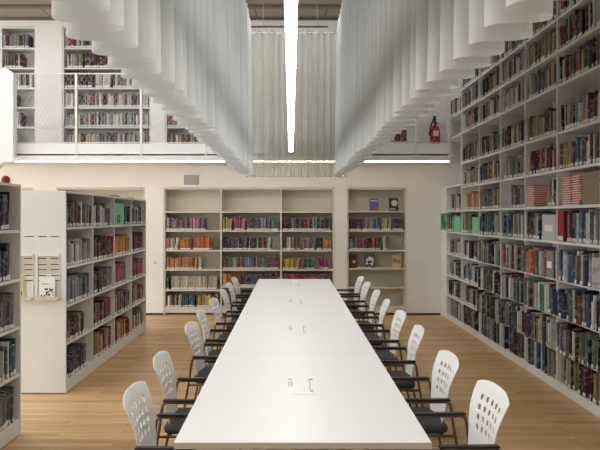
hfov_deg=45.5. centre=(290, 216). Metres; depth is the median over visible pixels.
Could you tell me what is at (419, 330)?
chair
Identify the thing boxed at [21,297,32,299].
tray
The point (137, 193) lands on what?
bookcase
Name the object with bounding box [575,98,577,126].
book
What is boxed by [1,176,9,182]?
bell
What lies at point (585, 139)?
book
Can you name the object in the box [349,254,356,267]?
book
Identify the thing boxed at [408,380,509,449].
chair
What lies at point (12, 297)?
book
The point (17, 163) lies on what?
floor
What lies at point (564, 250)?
book
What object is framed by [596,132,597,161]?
book
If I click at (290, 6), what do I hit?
pendant lamp
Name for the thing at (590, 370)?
book
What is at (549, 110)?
book
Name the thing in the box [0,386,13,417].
book
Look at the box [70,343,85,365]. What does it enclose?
book
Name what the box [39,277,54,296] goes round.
leaflet
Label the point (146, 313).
baseboard
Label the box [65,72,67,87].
book
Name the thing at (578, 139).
book
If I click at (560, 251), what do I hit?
book
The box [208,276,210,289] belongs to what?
book
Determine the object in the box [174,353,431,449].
table
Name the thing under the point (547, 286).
book
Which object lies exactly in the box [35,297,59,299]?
tray
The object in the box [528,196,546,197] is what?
magazine
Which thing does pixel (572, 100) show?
book
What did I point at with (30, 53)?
bookcase
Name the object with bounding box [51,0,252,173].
curtain
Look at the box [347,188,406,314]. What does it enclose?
bookcase
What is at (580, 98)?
book
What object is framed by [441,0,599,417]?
bookcase
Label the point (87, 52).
book
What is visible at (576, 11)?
book
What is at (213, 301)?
chair
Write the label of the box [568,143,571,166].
book
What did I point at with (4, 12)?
ceiling
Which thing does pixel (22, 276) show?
leaflet
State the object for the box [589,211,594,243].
book
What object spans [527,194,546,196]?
magazine
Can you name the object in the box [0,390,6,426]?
book
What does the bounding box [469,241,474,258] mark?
book
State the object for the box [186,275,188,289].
book
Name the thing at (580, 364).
book
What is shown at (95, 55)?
book
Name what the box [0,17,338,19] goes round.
trim
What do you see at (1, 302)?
book
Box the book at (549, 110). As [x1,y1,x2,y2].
[549,110,550,134]
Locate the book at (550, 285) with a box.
[549,284,555,313]
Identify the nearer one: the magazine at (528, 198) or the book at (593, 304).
the book at (593, 304)
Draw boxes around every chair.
[123,381,195,449]
[153,351,240,449]
[183,321,224,407]
[197,310,232,394]
[209,297,239,363]
[219,289,245,348]
[227,282,249,319]
[231,277,252,318]
[336,276,363,320]
[341,281,373,345]
[346,289,379,345]
[353,299,390,369]
[361,310,410,406]
[372,325,429,438]
[372,350,458,449]
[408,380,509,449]
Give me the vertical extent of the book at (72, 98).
0.239 m
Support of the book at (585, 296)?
on the bookcase at (587, 81)
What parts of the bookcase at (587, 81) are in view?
filler panel, panel, panel, shelf, shelf, shelf, shelf, shelf, shelf, panel, shelf, shelf, shelf, shelf, shelf, shelf, shelf, shelf, shelf, shelf, panel, shelf, shelf, shelf, shelf, shelf, shelf, shelf, shelf, panel, shelf, shelf, shelf, shelf, shelf, shelf, shelf, shelf, panel, shelf, shelf, shelf, shelf, shelf, shelf, shelf, shelf, shelf, panel, panel, shelf, shelf, shelf, shelf, shelf, shelf, shelf, shelf, shelf, shelf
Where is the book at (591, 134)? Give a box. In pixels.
[589,133,593,163]
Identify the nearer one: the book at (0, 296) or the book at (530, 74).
the book at (0, 296)
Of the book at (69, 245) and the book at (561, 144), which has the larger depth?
the book at (69, 245)
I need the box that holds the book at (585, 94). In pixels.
[585,94,587,122]
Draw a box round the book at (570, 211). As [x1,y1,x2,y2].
[569,210,579,241]
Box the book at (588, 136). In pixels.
[588,136,589,163]
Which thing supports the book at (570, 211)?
on the bookcase at (587, 81)
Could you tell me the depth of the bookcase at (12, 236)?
5.64 m
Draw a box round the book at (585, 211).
[583,210,588,243]
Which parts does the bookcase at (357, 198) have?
panel, panel, shelf, shelf, shelf, shelf, shelf, shelf, panel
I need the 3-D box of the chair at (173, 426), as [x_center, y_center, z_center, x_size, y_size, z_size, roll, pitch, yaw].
[-0.568,1.296,4.530,0.627,0.851,0.608,0,0,-1]
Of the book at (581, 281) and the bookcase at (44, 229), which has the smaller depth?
the book at (581, 281)
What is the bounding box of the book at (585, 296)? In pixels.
[584,296,587,326]
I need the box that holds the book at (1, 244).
[0,243,9,280]
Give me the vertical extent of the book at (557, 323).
0.281 m
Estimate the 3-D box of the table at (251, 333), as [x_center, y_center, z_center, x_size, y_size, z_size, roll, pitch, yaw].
[0.051,1.347,6.178,1.120,0.745,2.047,0,0,0]
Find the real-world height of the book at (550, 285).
0.297 m
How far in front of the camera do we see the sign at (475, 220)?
10.23 m
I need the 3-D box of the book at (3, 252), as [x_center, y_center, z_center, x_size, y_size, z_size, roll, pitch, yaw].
[-2.243,0.371,5.372,0.188,0.228,0.046,0,0,0]
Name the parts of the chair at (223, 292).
backrest, leg, seat, armrest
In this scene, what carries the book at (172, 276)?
on the bookcase at (213, 204)
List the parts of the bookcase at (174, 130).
panel, shelf, panel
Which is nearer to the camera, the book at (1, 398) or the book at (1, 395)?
the book at (1, 398)
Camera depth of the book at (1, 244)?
5.43 m
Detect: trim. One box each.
[0,4,340,7]
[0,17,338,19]
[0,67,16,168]
[17,144,447,155]
[17,156,450,160]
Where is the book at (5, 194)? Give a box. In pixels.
[5,194,7,229]
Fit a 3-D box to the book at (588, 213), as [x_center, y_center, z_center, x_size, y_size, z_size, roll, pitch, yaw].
[2.726,0.103,6.322,0.209,0.274,0.026,0,0,0]
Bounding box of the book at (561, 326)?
[560,326,561,354]
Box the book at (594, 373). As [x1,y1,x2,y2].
[593,373,599,401]
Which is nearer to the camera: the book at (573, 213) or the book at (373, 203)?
the book at (573, 213)
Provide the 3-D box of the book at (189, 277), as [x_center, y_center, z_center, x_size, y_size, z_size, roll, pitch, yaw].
[-1.785,1.158,12.659,0.055,0.238,0.154,0,0,0]
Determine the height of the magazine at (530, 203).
0.020 m
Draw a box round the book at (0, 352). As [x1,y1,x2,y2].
[0,352,0,382]
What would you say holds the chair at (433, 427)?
on the floor at (91, 415)
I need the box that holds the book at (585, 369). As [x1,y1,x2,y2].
[584,368,592,397]
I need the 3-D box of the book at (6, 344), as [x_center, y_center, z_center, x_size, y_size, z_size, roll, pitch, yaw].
[-2.222,1.090,5.438,0.154,0.280,0.018,0,0,0]
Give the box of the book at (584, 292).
[583,291,599,293]
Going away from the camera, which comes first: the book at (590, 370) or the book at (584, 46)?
the book at (590, 370)
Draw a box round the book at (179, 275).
[178,275,180,289]
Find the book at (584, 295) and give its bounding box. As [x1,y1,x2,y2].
[582,294,587,326]
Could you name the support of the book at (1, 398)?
on the bookcase at (12, 236)
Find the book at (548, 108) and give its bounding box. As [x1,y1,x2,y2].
[547,108,555,134]
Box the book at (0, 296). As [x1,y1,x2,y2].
[0,296,1,332]
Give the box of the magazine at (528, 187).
[527,187,547,188]
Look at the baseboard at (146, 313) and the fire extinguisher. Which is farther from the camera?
the baseboard at (146, 313)
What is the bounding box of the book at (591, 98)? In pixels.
[589,97,593,121]
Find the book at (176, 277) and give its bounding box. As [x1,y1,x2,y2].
[175,276,177,289]
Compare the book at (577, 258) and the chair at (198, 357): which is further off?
the book at (577, 258)
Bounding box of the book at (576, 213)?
[576,213,579,242]
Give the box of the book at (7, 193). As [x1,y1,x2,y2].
[0,192,9,229]
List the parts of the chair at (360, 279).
seat, backrest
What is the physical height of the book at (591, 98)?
0.218 m
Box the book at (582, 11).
[580,10,584,35]
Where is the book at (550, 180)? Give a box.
[549,180,551,204]
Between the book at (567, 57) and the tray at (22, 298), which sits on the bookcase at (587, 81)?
the book at (567, 57)
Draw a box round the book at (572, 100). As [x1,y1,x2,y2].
[571,99,573,127]
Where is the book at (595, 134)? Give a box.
[594,133,596,162]
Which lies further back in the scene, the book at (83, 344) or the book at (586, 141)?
the book at (83, 344)
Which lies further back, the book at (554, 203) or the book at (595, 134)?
the book at (554, 203)
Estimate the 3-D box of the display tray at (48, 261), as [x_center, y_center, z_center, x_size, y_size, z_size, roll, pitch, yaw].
[-2.355,0.578,6.913,0.219,0.447,0.074,0,0,0]
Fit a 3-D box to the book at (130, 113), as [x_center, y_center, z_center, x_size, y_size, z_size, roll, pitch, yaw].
[-2.824,-1.715,12.668,0.041,0.253,0.173,0,0,0]
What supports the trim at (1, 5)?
attached to the ceiling
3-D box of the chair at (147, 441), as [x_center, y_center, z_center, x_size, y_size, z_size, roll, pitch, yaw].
[-0.541,1.296,3.650,0.627,0.851,0.608,0,0,0]
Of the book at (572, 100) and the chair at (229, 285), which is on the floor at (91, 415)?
the chair at (229, 285)
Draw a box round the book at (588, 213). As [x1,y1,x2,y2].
[587,213,589,243]
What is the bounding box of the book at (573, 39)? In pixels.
[572,13,574,40]
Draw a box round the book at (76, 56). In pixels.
[75,55,78,67]
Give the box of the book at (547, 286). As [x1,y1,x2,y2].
[547,286,548,312]
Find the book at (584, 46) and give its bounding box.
[584,46,585,70]
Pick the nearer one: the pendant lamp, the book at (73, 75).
the pendant lamp
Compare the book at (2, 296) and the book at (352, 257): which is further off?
the book at (352, 257)
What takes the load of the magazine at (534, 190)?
on the magazine at (532, 192)
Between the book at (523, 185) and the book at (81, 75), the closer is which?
the book at (523, 185)
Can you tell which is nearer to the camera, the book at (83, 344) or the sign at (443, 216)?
the book at (83, 344)
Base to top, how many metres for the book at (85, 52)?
0.271 m
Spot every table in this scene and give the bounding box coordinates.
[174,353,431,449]
[221,314,374,449]
[241,293,350,313]
[252,279,337,292]
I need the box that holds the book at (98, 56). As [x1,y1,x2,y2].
[97,55,99,67]
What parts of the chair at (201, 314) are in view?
backrest, seat, armrest, armrest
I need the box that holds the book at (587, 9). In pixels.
[585,9,587,32]
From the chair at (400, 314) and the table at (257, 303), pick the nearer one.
the chair at (400, 314)
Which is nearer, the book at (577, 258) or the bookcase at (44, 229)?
the book at (577, 258)
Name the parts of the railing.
handrail, post, post, rail, post, post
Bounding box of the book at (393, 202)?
[389,198,397,210]
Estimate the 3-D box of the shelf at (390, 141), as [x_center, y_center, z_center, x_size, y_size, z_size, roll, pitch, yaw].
[1.834,-1.156,12.225,0.358,0.248,0.250,0,0,0]
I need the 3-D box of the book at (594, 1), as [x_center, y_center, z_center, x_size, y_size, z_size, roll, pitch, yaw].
[2.747,-1.787,6.276,0.197,0.274,0.036,0,0,0]
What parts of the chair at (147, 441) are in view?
backrest, armrest, leg, armrest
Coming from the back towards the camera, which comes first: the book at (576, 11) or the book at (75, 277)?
the book at (75, 277)
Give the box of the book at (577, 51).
[576,51,577,74]
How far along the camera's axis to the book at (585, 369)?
6.44 m
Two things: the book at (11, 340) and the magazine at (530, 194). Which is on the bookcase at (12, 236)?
the book at (11, 340)
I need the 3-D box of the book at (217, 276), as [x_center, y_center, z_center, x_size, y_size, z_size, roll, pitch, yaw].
[-1.316,1.155,12.662,0.050,0.242,0.176,0,0,0]
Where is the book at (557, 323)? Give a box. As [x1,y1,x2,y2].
[556,322,573,350]
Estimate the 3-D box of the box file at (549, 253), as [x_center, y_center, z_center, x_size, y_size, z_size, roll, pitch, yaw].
[2.728,0.475,7.225,0.243,0.270,0.210,0,0,0]
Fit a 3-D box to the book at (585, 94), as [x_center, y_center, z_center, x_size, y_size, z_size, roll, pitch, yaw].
[2.733,-0.974,6.429,0.172,0.267,0.034,0,0,0]
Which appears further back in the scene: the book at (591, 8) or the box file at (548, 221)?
the box file at (548, 221)
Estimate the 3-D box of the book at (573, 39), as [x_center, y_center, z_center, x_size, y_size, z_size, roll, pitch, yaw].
[2.724,-1.782,6.713,0.153,0.265,0.028,0,0,0]
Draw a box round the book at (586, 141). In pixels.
[586,141,587,163]
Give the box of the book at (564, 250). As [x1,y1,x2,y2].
[562,249,586,279]
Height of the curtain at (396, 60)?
2.842 m
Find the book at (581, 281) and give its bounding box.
[580,255,588,285]
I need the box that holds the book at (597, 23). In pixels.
[596,0,598,25]
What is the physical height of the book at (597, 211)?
0.297 m
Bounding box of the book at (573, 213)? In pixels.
[572,213,574,242]
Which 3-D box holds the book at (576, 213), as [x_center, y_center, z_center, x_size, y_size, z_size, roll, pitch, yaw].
[2.750,0.103,6.602,0.238,0.275,0.024,0,0,0]
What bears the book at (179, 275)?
on the bookcase at (213, 204)
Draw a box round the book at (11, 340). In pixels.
[0,338,15,372]
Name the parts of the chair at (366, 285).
armrest, seat, leg, backrest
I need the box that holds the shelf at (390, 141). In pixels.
[388,141,409,143]
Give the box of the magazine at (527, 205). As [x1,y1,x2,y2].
[527,205,545,206]
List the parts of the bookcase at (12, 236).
shelf, shelf, shelf, shelf, shelf, panel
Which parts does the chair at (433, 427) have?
armrest, leg, leg, armrest, seat, leg, backrest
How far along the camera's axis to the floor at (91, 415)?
6.81 m
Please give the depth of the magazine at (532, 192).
7.80 m
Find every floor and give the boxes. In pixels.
[0,313,599,449]
[5,154,449,164]
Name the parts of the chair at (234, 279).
backrest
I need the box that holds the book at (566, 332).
[563,330,568,356]
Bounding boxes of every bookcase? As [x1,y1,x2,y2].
[0,27,35,143]
[0,182,20,448]
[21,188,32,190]
[21,191,145,392]
[56,188,144,199]
[62,27,150,143]
[164,188,333,314]
[165,110,193,143]
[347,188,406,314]
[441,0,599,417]
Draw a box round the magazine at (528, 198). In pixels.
[527,198,544,199]
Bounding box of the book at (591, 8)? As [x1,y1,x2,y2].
[590,7,592,29]
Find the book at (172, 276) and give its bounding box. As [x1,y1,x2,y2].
[171,275,175,289]
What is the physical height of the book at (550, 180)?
0.266 m
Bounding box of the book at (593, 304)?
[591,302,595,329]
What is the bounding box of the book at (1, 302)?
[1,302,3,331]
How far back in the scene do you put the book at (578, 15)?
6.62 m
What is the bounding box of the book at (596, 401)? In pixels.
[594,374,598,404]
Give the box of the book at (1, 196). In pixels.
[0,195,3,229]
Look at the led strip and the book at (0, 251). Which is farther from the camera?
the led strip
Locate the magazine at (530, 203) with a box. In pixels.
[526,203,546,204]
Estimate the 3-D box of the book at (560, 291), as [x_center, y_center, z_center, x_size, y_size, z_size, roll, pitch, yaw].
[2.718,0.839,6.934,0.235,0.262,0.047,0,0,0]
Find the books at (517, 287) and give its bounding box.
[0,0,599,422]
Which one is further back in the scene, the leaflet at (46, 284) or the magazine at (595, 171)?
the leaflet at (46, 284)
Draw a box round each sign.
[115,203,123,224]
[440,213,446,229]
[454,216,460,231]
[472,217,478,233]
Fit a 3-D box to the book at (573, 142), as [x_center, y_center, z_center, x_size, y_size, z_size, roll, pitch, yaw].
[2.741,-0.590,6.730,0.198,0.241,0.032,0,0,0]
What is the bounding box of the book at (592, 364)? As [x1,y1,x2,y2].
[591,338,599,368]
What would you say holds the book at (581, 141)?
on the bookcase at (587, 81)
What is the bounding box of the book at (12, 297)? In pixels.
[11,297,12,328]
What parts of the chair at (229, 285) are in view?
backrest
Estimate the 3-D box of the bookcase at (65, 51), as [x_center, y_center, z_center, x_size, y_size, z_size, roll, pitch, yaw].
[-3.238,-2.188,12.727,1.554,2.311,0.335,0,0,0]
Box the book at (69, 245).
[68,244,70,265]
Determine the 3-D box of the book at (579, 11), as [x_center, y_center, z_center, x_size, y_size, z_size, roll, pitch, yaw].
[2.730,-1.768,6.565,0.168,0.237,0.028,0,0,0]
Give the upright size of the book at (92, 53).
0.272 m
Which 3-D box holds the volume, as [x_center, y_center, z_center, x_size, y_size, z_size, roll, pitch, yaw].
[2.759,0.090,7.008,0.242,0.300,0.155,0,0,0]
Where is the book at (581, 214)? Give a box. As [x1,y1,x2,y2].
[579,213,583,242]
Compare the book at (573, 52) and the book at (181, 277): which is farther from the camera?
the book at (181, 277)
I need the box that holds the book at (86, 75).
[85,72,87,87]
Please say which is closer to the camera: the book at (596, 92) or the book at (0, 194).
the book at (0, 194)
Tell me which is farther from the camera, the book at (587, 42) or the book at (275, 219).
the book at (275, 219)
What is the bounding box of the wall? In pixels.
[0,20,460,314]
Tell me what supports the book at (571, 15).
on the bookcase at (587, 81)
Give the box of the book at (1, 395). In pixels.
[0,394,5,429]
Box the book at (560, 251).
[559,250,562,280]
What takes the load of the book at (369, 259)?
on the bookcase at (357, 198)
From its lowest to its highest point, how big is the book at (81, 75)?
0.274 m
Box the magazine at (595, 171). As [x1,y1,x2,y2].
[581,171,599,174]
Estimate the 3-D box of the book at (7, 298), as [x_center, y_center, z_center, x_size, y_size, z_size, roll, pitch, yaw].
[-2.231,0.739,5.441,0.176,0.242,0.032,0,0,0]
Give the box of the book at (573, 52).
[572,51,575,76]
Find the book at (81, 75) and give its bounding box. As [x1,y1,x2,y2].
[80,72,82,87]
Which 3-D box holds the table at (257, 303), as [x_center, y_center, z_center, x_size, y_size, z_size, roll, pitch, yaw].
[0.051,1.347,8.229,1.120,0.745,2.047,0,0,0]
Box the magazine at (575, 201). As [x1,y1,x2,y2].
[571,200,582,202]
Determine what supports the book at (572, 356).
on the bookcase at (587, 81)
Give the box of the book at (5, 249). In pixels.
[0,247,7,280]
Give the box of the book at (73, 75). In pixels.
[72,72,74,87]
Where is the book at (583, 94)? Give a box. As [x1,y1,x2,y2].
[582,94,584,123]
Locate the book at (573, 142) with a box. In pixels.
[571,141,574,166]
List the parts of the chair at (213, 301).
backrest, leg, seat, armrest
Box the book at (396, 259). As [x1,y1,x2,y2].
[392,255,400,267]
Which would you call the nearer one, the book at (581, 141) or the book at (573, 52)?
the book at (581, 141)
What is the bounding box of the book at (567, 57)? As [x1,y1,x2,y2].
[564,55,571,80]
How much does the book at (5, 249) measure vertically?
0.258 m
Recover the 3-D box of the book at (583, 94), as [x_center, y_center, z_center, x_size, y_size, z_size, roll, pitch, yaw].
[2.724,-0.977,6.479,0.161,0.274,0.023,0,0,0]
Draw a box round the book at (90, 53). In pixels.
[89,52,91,67]
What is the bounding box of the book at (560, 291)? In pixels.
[559,290,564,316]
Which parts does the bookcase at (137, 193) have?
panel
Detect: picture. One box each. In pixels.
[41,283,53,296]
[366,256,373,265]
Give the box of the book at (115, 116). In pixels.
[114,115,116,126]
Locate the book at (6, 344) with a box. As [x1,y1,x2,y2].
[4,342,8,378]
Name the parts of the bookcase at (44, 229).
panel, panel, shelf, shelf, shelf, shelf, shelf, panel, shelf, shelf, shelf, shelf, shelf, panel, shelf, shelf, shelf, shelf, shelf, panel, panel, shelf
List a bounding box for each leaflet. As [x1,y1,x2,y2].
[21,275,23,296]
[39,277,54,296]
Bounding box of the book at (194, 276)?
[193,275,196,289]
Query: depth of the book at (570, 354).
6.64 m
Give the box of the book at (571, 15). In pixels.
[571,15,572,41]
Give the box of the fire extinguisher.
[429,116,439,143]
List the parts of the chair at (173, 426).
backrest, leg, seat, armrest, leg, armrest, leg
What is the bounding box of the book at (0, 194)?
[0,194,5,229]
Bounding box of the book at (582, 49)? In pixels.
[581,49,583,72]
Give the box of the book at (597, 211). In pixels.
[596,210,599,244]
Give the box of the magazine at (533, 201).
[527,201,546,203]
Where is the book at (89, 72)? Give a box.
[87,72,90,87]
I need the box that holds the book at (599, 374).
[599,374,599,404]
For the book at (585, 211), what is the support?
on the bookcase at (587, 81)
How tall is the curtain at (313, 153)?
2.872 m
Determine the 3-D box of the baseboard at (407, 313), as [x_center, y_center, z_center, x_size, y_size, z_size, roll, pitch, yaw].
[2.328,1.702,12.544,0.584,0.035,0.012,0,0,0]
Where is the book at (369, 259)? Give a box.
[364,254,374,267]
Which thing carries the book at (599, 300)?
on the bookcase at (587, 81)
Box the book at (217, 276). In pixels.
[215,275,218,289]
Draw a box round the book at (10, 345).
[9,344,12,377]
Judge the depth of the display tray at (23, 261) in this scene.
6.95 m
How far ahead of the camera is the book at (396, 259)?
12.66 m
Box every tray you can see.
[21,254,32,299]
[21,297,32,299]
[35,254,59,299]
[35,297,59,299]
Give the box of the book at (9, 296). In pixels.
[7,294,11,328]
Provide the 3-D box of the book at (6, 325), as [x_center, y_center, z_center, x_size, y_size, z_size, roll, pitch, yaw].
[-2.239,0.723,5.415,0.182,0.273,0.018,0,0,0]
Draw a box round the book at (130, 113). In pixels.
[129,112,132,126]
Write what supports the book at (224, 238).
on the bookcase at (213, 204)
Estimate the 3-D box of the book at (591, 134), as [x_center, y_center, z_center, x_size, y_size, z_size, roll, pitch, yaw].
[2.740,-0.604,6.319,0.201,0.267,0.025,0,0,0]
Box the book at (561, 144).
[559,143,562,168]
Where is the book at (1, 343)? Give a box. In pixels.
[0,342,4,377]
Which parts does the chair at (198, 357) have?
backrest, leg, seat, armrest, leg, armrest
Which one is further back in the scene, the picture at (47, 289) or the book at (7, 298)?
the picture at (47, 289)
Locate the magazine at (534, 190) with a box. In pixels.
[528,190,547,192]
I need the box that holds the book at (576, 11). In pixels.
[574,10,580,38]
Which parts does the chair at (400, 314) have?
armrest, leg, armrest, seat, leg, leg, backrest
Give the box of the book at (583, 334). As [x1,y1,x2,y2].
[582,333,585,364]
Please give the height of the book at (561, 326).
0.264 m
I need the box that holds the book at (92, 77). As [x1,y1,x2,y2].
[90,72,94,87]
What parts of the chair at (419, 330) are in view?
armrest, leg, armrest, seat, leg, leg, backrest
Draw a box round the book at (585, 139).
[584,138,587,164]
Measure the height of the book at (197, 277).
0.237 m
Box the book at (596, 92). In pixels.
[593,90,598,120]
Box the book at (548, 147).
[546,147,548,170]
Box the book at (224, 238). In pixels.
[223,237,225,249]
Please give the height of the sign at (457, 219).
0.250 m
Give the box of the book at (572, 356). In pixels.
[571,331,573,359]
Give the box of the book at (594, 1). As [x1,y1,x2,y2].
[592,0,596,28]
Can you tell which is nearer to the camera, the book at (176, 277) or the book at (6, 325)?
the book at (6, 325)
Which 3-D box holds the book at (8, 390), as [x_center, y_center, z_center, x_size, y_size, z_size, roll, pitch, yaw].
[-2.237,1.452,5.464,0.177,0.275,0.021,0,0,0]
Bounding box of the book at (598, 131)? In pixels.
[597,131,599,161]
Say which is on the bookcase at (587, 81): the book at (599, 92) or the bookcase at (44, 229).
the book at (599, 92)
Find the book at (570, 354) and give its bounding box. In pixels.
[569,332,571,357]
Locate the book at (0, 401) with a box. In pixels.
[0,401,1,431]
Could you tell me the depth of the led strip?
11.66 m
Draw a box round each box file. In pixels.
[542,214,555,240]
[546,250,555,277]
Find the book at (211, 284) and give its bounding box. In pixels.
[210,276,212,289]
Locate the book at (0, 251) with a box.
[0,251,1,282]
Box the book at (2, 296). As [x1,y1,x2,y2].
[0,295,5,331]
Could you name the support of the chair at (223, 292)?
on the floor at (91, 415)
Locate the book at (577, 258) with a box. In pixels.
[575,256,580,283]
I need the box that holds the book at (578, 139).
[576,138,581,165]
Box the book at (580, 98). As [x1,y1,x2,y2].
[577,96,582,125]
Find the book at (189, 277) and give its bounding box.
[188,276,190,289]
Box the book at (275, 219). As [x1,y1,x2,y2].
[274,218,276,229]
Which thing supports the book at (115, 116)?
on the bookcase at (65, 51)
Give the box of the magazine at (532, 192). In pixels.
[527,192,547,194]
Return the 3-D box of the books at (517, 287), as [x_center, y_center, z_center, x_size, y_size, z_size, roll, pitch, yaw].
[-1.051,-0.810,8.234,8.018,4.879,9.106,0,0,0]
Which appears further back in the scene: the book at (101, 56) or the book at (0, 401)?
the book at (101, 56)
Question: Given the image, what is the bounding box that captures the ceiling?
[0,0,341,16]
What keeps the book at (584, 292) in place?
on the bookcase at (587, 81)
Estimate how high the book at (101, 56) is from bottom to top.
0.276 m
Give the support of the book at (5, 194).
on the bookcase at (12, 236)
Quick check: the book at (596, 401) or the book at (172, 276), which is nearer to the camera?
the book at (596, 401)
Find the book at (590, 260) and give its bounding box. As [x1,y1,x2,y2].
[588,259,591,286]
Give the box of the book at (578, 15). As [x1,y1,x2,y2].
[577,15,578,37]
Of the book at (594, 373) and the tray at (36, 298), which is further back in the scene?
the tray at (36, 298)
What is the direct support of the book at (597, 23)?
on the bookcase at (587, 81)
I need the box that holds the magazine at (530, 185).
[527,185,547,187]
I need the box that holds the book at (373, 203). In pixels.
[369,199,378,210]
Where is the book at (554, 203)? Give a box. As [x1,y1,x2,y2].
[553,180,555,204]
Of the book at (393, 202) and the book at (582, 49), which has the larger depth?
the book at (393, 202)
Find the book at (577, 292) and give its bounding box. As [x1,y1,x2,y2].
[574,290,595,323]
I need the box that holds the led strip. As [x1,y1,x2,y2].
[17,161,448,161]
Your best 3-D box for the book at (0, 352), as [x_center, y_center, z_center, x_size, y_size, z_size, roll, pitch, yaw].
[-2.236,1.117,5.308,0.160,0.226,0.028,0,0,0]
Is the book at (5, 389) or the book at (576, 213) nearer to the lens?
the book at (5, 389)
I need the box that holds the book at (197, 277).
[196,275,199,289]
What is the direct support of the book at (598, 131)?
on the bookcase at (587, 81)
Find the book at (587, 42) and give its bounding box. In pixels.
[585,40,588,70]
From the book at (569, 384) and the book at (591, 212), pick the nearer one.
the book at (591, 212)
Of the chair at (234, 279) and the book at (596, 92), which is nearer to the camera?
the book at (596, 92)
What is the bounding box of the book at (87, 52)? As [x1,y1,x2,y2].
[87,52,88,67]
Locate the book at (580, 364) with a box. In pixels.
[578,363,584,394]
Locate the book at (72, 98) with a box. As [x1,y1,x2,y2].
[70,93,74,106]
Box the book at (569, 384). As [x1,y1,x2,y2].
[568,359,571,388]
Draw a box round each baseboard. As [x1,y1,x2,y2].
[146,313,162,314]
[407,313,439,314]
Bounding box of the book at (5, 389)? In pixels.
[0,388,7,424]
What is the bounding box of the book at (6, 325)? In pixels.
[4,294,7,330]
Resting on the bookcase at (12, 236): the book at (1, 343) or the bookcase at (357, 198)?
the book at (1, 343)
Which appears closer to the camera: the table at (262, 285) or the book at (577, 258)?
the book at (577, 258)
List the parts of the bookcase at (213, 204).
panel, shelf, shelf, shelf, shelf, shelf, shelf, panel, shelf, panel, shelf, shelf, shelf, shelf, panel, shelf, shelf, shelf, shelf, panel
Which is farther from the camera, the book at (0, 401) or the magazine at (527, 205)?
the magazine at (527, 205)
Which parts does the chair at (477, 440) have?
seat, armrest, leg, armrest, leg, backrest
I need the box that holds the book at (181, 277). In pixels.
[180,276,183,289]
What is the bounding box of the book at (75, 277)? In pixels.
[74,276,76,300]
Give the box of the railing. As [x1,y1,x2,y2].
[14,73,450,155]
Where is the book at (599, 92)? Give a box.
[598,92,599,118]
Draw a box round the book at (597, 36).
[596,35,599,65]
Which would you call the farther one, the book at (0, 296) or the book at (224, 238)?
the book at (224, 238)
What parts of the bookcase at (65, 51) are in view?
panel, shelf, shelf, shelf, shelf, shelf, panel, panel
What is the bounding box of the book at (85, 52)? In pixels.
[85,52,86,67]
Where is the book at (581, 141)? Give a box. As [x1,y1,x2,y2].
[580,140,583,164]
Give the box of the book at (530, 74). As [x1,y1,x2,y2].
[529,73,534,97]
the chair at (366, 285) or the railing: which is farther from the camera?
the railing
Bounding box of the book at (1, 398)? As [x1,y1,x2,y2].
[0,397,3,430]
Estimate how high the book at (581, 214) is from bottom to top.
0.275 m
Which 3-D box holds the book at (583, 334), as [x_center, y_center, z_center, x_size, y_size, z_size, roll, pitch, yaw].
[2.696,1.172,6.357,0.214,0.276,0.022,0,0,0]
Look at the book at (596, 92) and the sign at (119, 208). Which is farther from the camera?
the sign at (119, 208)
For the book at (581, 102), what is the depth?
6.57 m
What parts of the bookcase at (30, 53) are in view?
panel, panel, shelf, shelf, shelf, shelf, shelf, panel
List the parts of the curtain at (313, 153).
curtain rail, curtain rod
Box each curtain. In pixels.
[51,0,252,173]
[246,0,346,177]
[334,0,558,173]
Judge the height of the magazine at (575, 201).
0.022 m
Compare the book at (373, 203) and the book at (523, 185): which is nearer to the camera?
the book at (523, 185)
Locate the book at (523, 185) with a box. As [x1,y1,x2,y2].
[523,185,524,206]
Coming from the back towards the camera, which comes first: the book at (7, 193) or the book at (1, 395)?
the book at (7, 193)
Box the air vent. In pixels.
[184,175,198,184]
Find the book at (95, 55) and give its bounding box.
[94,54,96,67]
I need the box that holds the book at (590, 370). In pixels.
[590,370,594,398]
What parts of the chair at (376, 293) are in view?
armrest, seat, leg, backrest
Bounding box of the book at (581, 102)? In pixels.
[580,102,582,124]
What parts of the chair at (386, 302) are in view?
armrest, armrest, leg, seat, leg, backrest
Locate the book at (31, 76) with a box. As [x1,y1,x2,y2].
[29,74,34,87]
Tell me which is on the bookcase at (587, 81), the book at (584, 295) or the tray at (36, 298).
the book at (584, 295)
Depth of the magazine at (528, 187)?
7.80 m
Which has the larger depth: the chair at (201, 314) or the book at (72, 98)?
the book at (72, 98)
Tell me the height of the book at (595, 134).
0.263 m
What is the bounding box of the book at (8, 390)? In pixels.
[7,389,9,424]
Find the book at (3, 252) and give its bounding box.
[1,251,4,281]
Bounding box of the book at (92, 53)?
[92,53,93,67]
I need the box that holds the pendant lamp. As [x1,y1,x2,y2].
[284,0,297,150]
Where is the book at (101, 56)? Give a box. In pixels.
[100,55,102,67]
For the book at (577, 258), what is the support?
on the bookcase at (587, 81)
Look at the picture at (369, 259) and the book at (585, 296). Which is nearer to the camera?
the book at (585, 296)
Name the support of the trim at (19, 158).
attached to the floor at (17, 163)
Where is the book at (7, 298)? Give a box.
[7,298,9,329]
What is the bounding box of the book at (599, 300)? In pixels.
[598,300,599,332]
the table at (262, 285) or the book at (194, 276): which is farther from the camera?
the book at (194, 276)
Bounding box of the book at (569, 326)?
[567,324,583,329]
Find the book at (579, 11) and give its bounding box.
[579,11,580,36]

